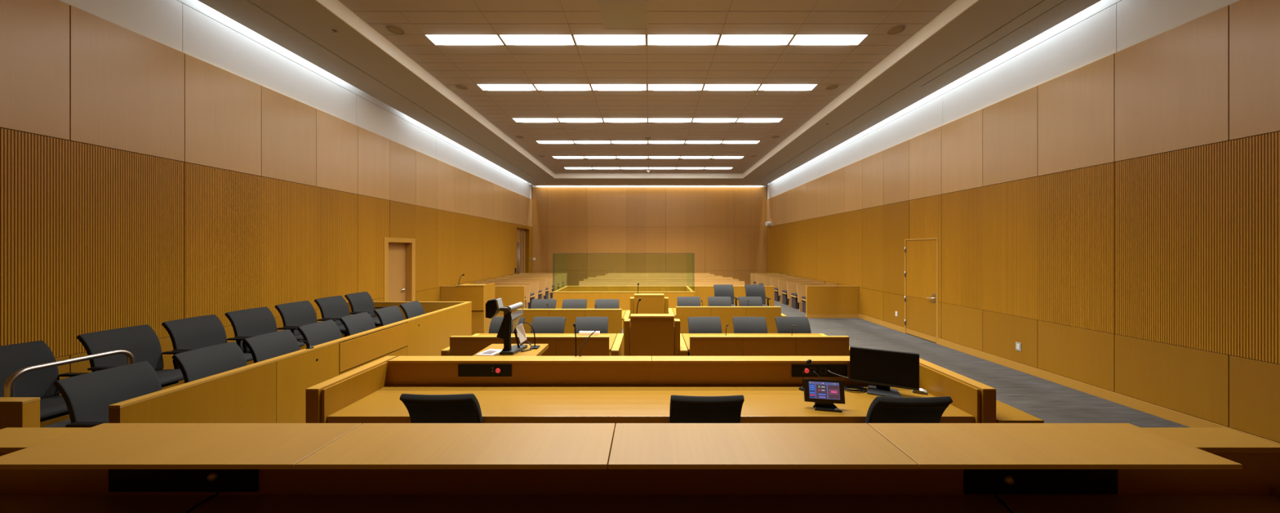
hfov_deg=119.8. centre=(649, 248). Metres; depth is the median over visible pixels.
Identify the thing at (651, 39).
ceiling light
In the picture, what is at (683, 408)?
swivel chair
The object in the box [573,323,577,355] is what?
gooseneck microphone
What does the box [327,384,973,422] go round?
countertop
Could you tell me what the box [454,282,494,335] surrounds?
stand
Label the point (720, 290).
swivel chair
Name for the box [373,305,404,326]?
swivel chair
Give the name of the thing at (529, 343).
cable
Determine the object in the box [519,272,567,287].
pew
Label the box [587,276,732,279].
pew
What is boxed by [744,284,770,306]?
swivel chair
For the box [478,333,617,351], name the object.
countertop
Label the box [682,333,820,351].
countertop
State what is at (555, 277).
pew
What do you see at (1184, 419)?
baseboard
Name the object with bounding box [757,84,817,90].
ceiling light
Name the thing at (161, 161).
wall
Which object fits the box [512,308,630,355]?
desk
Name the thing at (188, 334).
swivel chair
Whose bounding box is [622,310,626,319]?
countertop
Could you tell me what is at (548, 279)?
pew
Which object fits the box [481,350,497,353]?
picture
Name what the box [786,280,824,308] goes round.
pew
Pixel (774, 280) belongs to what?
pew
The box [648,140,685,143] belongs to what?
ceiling light
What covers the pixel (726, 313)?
desk
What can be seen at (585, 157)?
ceiling light
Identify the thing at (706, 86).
ceiling light
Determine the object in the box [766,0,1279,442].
wall
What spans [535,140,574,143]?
ceiling light
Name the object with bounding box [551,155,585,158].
ceiling light
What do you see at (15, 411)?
wall
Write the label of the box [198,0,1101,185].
ceiling
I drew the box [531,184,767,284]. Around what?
wall
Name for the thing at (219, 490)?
cable
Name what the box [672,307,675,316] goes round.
countertop
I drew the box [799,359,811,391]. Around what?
gooseneck microphone
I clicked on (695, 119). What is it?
ceiling light
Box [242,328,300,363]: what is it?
swivel chair
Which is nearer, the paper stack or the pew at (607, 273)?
the paper stack
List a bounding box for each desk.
[305,355,1044,427]
[440,333,623,355]
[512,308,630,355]
[668,306,786,334]
[680,333,849,355]
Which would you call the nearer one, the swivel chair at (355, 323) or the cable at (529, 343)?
the cable at (529, 343)
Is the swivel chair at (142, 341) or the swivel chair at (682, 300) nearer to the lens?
the swivel chair at (142, 341)
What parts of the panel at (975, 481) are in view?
knob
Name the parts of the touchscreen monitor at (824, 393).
pane, pane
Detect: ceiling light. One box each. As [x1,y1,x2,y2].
[423,34,505,44]
[475,84,537,90]
[497,34,575,44]
[511,117,559,122]
[533,84,592,90]
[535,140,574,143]
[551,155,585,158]
[556,117,603,122]
[564,167,592,168]
[572,34,646,44]
[573,140,611,143]
[583,155,616,158]
[590,84,647,90]
[591,167,620,168]
[602,117,647,122]
[610,140,648,143]
[616,155,648,158]
[620,167,648,168]
[646,34,720,44]
[647,84,704,90]
[647,117,693,122]
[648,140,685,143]
[648,155,679,158]
[648,167,676,168]
[675,167,704,168]
[680,155,712,158]
[684,140,723,143]
[692,117,738,122]
[702,84,760,90]
[703,167,733,168]
[711,155,744,158]
[717,34,795,44]
[721,140,759,143]
[736,117,783,122]
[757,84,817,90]
[788,34,869,44]
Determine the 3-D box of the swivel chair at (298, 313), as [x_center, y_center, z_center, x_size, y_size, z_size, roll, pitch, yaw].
[-4.950,1.257,5.433,0.638,0.947,0.597,0,0,2]
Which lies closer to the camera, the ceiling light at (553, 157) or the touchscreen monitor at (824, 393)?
the touchscreen monitor at (824, 393)
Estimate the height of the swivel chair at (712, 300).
0.947 m
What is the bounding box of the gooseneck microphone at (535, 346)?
[524,321,540,348]
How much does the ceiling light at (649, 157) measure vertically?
0.081 m
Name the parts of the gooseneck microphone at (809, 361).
stem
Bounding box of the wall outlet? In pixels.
[1015,342,1021,351]
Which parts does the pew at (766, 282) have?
rail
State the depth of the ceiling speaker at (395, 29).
5.72 m
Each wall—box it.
[0,0,532,427]
[0,396,39,429]
[108,301,471,422]
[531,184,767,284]
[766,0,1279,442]
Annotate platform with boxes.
[40,418,71,427]
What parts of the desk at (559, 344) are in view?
panel, panel, panel, panel, panel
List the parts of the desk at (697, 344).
panel, panel, panel, panel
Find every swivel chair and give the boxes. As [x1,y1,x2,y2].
[0,340,88,422]
[53,360,162,427]
[76,324,185,387]
[161,314,253,361]
[171,341,247,382]
[224,306,304,353]
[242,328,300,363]
[274,300,342,343]
[297,319,342,346]
[314,295,363,337]
[338,311,375,336]
[344,291,384,326]
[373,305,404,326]
[399,300,424,319]
[399,393,482,422]
[488,316,524,333]
[530,298,556,308]
[530,316,565,333]
[561,298,586,308]
[574,316,608,333]
[594,298,619,308]
[669,395,744,422]
[676,296,700,306]
[687,316,721,355]
[707,296,731,306]
[713,284,738,306]
[732,316,767,333]
[737,296,762,306]
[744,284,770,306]
[774,316,811,333]
[865,395,952,423]
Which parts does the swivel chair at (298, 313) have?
backrest, seat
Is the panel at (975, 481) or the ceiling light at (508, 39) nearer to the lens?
the panel at (975, 481)
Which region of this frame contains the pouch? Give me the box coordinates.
[911,387,927,394]
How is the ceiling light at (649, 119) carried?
attached to the ceiling
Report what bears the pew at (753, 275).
on the floor
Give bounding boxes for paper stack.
[578,330,599,334]
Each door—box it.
[382,236,415,301]
[516,226,529,274]
[904,237,938,343]
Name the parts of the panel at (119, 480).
knob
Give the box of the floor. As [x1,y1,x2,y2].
[550,297,1191,427]
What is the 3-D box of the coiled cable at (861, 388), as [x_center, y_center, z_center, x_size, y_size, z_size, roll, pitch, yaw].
[1.735,1.181,3.140,0.199,0.027,0.123,0,0,0]
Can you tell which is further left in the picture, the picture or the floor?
the picture
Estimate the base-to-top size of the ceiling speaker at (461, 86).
0.014 m
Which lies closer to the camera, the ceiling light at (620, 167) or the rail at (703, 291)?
the rail at (703, 291)
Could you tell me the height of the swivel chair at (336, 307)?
0.947 m
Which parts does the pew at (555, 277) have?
rail, backrest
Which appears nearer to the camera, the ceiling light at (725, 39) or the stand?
the ceiling light at (725, 39)
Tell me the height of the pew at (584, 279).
0.864 m
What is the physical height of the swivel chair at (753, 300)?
0.947 m
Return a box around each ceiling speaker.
[386,24,405,35]
[455,84,468,89]
[825,84,838,89]
[886,24,906,35]
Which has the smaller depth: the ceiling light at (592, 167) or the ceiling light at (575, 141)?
the ceiling light at (575, 141)
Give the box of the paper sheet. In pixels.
[476,348,502,355]
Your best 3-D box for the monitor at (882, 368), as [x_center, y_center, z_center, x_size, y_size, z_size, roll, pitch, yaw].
[1.950,1.022,3.091,0.494,0.344,0.200,0,0,28]
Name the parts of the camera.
mirror plate, arm, preview plate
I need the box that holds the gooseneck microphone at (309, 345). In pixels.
[298,340,314,348]
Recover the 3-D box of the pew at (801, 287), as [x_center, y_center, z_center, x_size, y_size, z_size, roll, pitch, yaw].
[5.250,1.513,11.379,1.260,0.864,0.537,0,0,0]
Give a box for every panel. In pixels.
[108,469,258,491]
[457,364,511,376]
[791,364,847,377]
[964,469,1117,493]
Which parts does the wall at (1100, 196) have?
cove panel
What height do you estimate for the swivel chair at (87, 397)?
0.947 m
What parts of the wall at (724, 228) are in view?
cove panel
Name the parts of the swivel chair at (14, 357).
backrest, seat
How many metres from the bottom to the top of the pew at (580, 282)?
0.864 m
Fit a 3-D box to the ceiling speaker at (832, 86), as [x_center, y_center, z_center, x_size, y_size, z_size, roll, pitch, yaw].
[3.810,-3.382,7.750,0.252,0.014,0.252,0,0,0]
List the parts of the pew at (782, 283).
leg, backrest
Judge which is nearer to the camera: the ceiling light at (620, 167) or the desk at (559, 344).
the desk at (559, 344)
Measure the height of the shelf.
0.035 m
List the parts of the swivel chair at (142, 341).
backrest, seat, armrest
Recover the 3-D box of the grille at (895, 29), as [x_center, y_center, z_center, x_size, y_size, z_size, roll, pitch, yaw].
[3.810,-3.382,5.730,0.224,0.006,0.224,0,0,0]
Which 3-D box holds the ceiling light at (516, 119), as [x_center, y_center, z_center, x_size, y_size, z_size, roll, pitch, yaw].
[-2.983,-3.394,9.752,1.172,0.081,0.303,0,0,0]
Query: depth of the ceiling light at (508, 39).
5.95 m
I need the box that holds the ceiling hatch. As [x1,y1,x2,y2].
[597,1,648,29]
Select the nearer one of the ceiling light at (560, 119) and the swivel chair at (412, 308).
the swivel chair at (412, 308)
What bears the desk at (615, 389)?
on the floor
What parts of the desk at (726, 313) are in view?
panel, panel, panel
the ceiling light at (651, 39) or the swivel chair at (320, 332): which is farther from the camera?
the ceiling light at (651, 39)
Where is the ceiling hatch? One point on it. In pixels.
(615, 15)
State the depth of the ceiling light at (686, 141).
11.70 m
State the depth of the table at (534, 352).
3.84 m
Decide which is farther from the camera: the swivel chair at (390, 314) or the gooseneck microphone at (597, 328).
the swivel chair at (390, 314)
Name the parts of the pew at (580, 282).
rail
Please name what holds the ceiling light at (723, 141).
attached to the ceiling
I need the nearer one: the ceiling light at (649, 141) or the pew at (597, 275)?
the ceiling light at (649, 141)
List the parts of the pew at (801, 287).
leg, rail, backrest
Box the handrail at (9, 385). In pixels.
[4,349,134,396]
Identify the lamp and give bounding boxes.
[495,297,503,309]
[511,308,523,331]
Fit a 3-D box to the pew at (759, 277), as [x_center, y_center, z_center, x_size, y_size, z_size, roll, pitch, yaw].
[5.220,1.513,15.678,1.320,0.864,0.537,0,0,0]
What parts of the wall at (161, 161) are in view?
cove panel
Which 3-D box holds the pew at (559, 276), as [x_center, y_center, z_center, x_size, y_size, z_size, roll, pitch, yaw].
[-4.805,1.513,15.678,2.150,0.864,0.537,0,0,0]
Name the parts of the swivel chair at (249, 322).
armrest, backrest, seat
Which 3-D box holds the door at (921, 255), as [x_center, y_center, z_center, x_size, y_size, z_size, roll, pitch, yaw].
[5.993,0.855,8.085,0.315,2.180,1.010,0,0,0]
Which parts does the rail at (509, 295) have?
panel, panel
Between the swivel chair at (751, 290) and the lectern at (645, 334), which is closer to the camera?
the lectern at (645, 334)
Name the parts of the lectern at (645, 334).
panel, panel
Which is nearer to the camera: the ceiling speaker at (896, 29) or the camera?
the camera
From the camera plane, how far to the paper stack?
5.15 m
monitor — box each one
[803,377,844,412]
[849,346,919,396]
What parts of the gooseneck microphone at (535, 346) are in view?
stem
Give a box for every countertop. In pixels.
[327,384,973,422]
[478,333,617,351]
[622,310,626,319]
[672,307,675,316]
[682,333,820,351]
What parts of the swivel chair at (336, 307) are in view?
backrest, seat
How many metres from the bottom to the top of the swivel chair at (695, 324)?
0.947 m
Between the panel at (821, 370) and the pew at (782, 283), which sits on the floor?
the pew at (782, 283)
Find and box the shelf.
[995,400,1044,422]
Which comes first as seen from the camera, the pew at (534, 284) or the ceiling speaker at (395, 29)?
the ceiling speaker at (395, 29)
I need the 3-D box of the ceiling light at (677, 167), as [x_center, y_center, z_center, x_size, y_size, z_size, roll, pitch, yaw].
[1.714,-3.394,15.553,1.172,0.081,0.303,0,0,0]
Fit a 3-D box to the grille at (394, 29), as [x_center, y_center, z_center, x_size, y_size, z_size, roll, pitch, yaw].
[-3.920,-3.382,5.730,0.224,0.006,0.224,0,0,0]
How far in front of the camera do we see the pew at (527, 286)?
11.60 m
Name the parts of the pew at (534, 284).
rail, backrest, leg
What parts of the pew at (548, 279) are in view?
rail, backrest, leg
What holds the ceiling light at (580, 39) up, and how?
attached to the ceiling
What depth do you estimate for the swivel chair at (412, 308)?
6.55 m
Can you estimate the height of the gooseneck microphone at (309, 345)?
0.098 m
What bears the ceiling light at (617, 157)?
attached to the ceiling
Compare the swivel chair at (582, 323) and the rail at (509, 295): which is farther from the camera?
the rail at (509, 295)
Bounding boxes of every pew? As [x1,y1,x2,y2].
[461,283,530,308]
[474,280,538,308]
[485,279,546,298]
[495,276,551,298]
[504,275,557,297]
[512,274,562,288]
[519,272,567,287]
[578,280,744,285]
[583,279,738,280]
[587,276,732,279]
[596,275,722,276]
[604,274,714,275]
[607,272,710,274]
[750,272,779,284]
[755,274,786,284]
[763,275,794,285]
[769,276,803,301]
[777,279,813,304]
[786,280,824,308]
[796,283,837,312]
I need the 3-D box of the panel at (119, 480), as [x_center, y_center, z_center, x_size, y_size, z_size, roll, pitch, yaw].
[-1.871,0.913,1.482,0.593,0.120,0.026,0,0,0]
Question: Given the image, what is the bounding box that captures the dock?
[551,252,695,328]
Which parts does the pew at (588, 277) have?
rail, backrest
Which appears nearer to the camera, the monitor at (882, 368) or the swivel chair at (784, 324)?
the monitor at (882, 368)
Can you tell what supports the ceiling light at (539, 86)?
attached to the ceiling
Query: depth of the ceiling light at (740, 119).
9.68 m
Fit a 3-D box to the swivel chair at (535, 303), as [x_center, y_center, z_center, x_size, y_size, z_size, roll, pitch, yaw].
[-2.068,1.472,7.101,0.597,0.947,0.638,0,0,-2]
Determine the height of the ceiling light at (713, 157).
0.081 m
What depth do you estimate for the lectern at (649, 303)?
6.45 m
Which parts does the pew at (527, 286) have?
rail, backrest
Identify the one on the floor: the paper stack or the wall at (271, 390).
the wall at (271, 390)
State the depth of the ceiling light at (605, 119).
9.68 m
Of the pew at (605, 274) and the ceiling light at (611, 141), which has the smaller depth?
the ceiling light at (611, 141)
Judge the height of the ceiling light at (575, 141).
0.081 m
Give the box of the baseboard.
[858,313,1279,444]
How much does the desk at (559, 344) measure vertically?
0.910 m
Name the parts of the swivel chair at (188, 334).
backrest, armrest, seat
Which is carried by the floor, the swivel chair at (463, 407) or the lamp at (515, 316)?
the swivel chair at (463, 407)
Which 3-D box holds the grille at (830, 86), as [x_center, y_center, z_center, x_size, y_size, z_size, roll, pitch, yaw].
[3.810,-3.382,7.750,0.224,0.006,0.224,0,0,0]
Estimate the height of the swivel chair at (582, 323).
0.947 m
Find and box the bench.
[0,422,1279,512]
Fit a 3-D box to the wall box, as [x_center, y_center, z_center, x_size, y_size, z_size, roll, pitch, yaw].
[5.819,-1.240,18.240,0.159,0.190,0.320,0,0,0]
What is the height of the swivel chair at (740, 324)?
0.947 m
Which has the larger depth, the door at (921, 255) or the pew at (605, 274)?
the pew at (605, 274)
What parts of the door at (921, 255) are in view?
panel, kick plate, fluted panel, handle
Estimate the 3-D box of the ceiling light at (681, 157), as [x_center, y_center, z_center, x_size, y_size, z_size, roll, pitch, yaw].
[1.714,-3.394,13.703,1.172,0.081,0.303,0,0,0]
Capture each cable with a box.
[185,488,221,512]
[520,341,532,351]
[844,384,866,391]
[992,490,1013,512]
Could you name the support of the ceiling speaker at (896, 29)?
attached to the ceiling
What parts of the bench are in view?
ledge panel, ledge panel, ledge panel, ledge panel, panel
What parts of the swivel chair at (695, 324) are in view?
backrest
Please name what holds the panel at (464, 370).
attached to the desk at (615, 389)
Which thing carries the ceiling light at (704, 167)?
attached to the ceiling
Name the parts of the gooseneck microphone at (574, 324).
stem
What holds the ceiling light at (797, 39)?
attached to the ceiling
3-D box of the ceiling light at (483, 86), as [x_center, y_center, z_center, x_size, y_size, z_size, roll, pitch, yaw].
[-2.983,-3.394,7.772,1.172,0.081,0.303,0,0,0]
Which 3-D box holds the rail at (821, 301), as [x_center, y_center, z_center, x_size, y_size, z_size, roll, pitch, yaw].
[5.162,1.495,10.479,1.465,0.900,0.065,0,0,0]
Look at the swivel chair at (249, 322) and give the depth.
4.80 m
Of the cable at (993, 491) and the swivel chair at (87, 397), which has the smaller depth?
the cable at (993, 491)
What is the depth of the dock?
9.06 m
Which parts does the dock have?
panel, panel, panel, panel, glass pane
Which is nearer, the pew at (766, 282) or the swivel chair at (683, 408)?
the swivel chair at (683, 408)
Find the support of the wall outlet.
attached to the wall at (1100, 196)
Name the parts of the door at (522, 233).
handle, handle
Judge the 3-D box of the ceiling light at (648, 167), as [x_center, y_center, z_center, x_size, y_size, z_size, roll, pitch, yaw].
[0.540,-3.394,15.553,1.172,0.081,0.303,0,0,0]
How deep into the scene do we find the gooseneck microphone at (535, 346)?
3.92 m
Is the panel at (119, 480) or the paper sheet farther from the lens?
the paper sheet
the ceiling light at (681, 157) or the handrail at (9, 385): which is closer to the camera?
the handrail at (9, 385)
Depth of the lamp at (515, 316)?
3.79 m
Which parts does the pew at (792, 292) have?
leg, rail, backrest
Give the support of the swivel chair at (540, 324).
on the floor
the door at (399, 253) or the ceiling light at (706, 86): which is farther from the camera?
the door at (399, 253)
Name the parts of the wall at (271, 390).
panel, panel, panel, drop panel, panel, panel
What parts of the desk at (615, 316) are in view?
panel, panel, panel, panel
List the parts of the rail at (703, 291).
panel, panel, panel, panel, panel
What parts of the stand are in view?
panel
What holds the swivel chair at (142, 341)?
on the platform
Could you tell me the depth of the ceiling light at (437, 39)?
5.95 m
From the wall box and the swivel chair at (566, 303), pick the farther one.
the wall box
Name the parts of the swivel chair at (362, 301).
backrest, seat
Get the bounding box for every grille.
[386,26,404,34]
[456,84,467,88]
[826,84,837,88]
[887,26,904,34]
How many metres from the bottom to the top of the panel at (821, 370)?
0.108 m
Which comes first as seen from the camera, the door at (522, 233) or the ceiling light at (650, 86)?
the ceiling light at (650, 86)
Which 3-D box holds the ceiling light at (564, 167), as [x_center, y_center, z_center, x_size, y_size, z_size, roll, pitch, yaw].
[-2.983,-3.394,15.553,1.172,0.081,0.303,0,0,0]
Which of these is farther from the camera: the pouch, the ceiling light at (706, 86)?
the ceiling light at (706, 86)
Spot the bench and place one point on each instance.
(302, 467)
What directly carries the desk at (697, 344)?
on the floor
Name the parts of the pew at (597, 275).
rail, backrest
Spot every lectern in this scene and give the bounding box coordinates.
[624,313,679,355]
[630,293,668,315]
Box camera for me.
[485,297,527,354]
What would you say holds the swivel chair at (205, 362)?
on the platform
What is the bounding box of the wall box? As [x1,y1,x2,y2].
[764,221,770,226]
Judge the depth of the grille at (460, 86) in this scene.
7.74 m
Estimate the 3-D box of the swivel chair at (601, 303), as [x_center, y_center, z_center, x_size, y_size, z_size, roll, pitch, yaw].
[-0.827,1.472,7.101,0.597,0.947,0.638,0,0,0]
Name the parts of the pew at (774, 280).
leg, rail, backrest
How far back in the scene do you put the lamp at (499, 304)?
3.69 m
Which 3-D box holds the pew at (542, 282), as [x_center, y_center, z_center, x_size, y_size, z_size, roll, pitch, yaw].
[-4.805,1.513,13.098,2.150,0.864,0.537,0,0,0]
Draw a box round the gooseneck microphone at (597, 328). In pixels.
[579,328,598,355]
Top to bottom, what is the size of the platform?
0.215 m
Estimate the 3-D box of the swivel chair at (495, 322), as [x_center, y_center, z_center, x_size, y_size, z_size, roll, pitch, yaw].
[-2.067,1.472,5.180,0.597,0.947,0.638,0,0,2]
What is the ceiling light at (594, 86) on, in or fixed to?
attached to the ceiling
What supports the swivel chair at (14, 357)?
on the platform
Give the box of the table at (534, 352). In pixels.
[472,343,548,355]
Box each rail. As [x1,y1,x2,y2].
[440,285,524,316]
[568,285,774,306]
[805,285,858,317]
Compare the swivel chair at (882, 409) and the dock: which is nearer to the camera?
the swivel chair at (882, 409)
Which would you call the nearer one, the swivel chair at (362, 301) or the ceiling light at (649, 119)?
the swivel chair at (362, 301)
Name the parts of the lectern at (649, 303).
panel, panel, panel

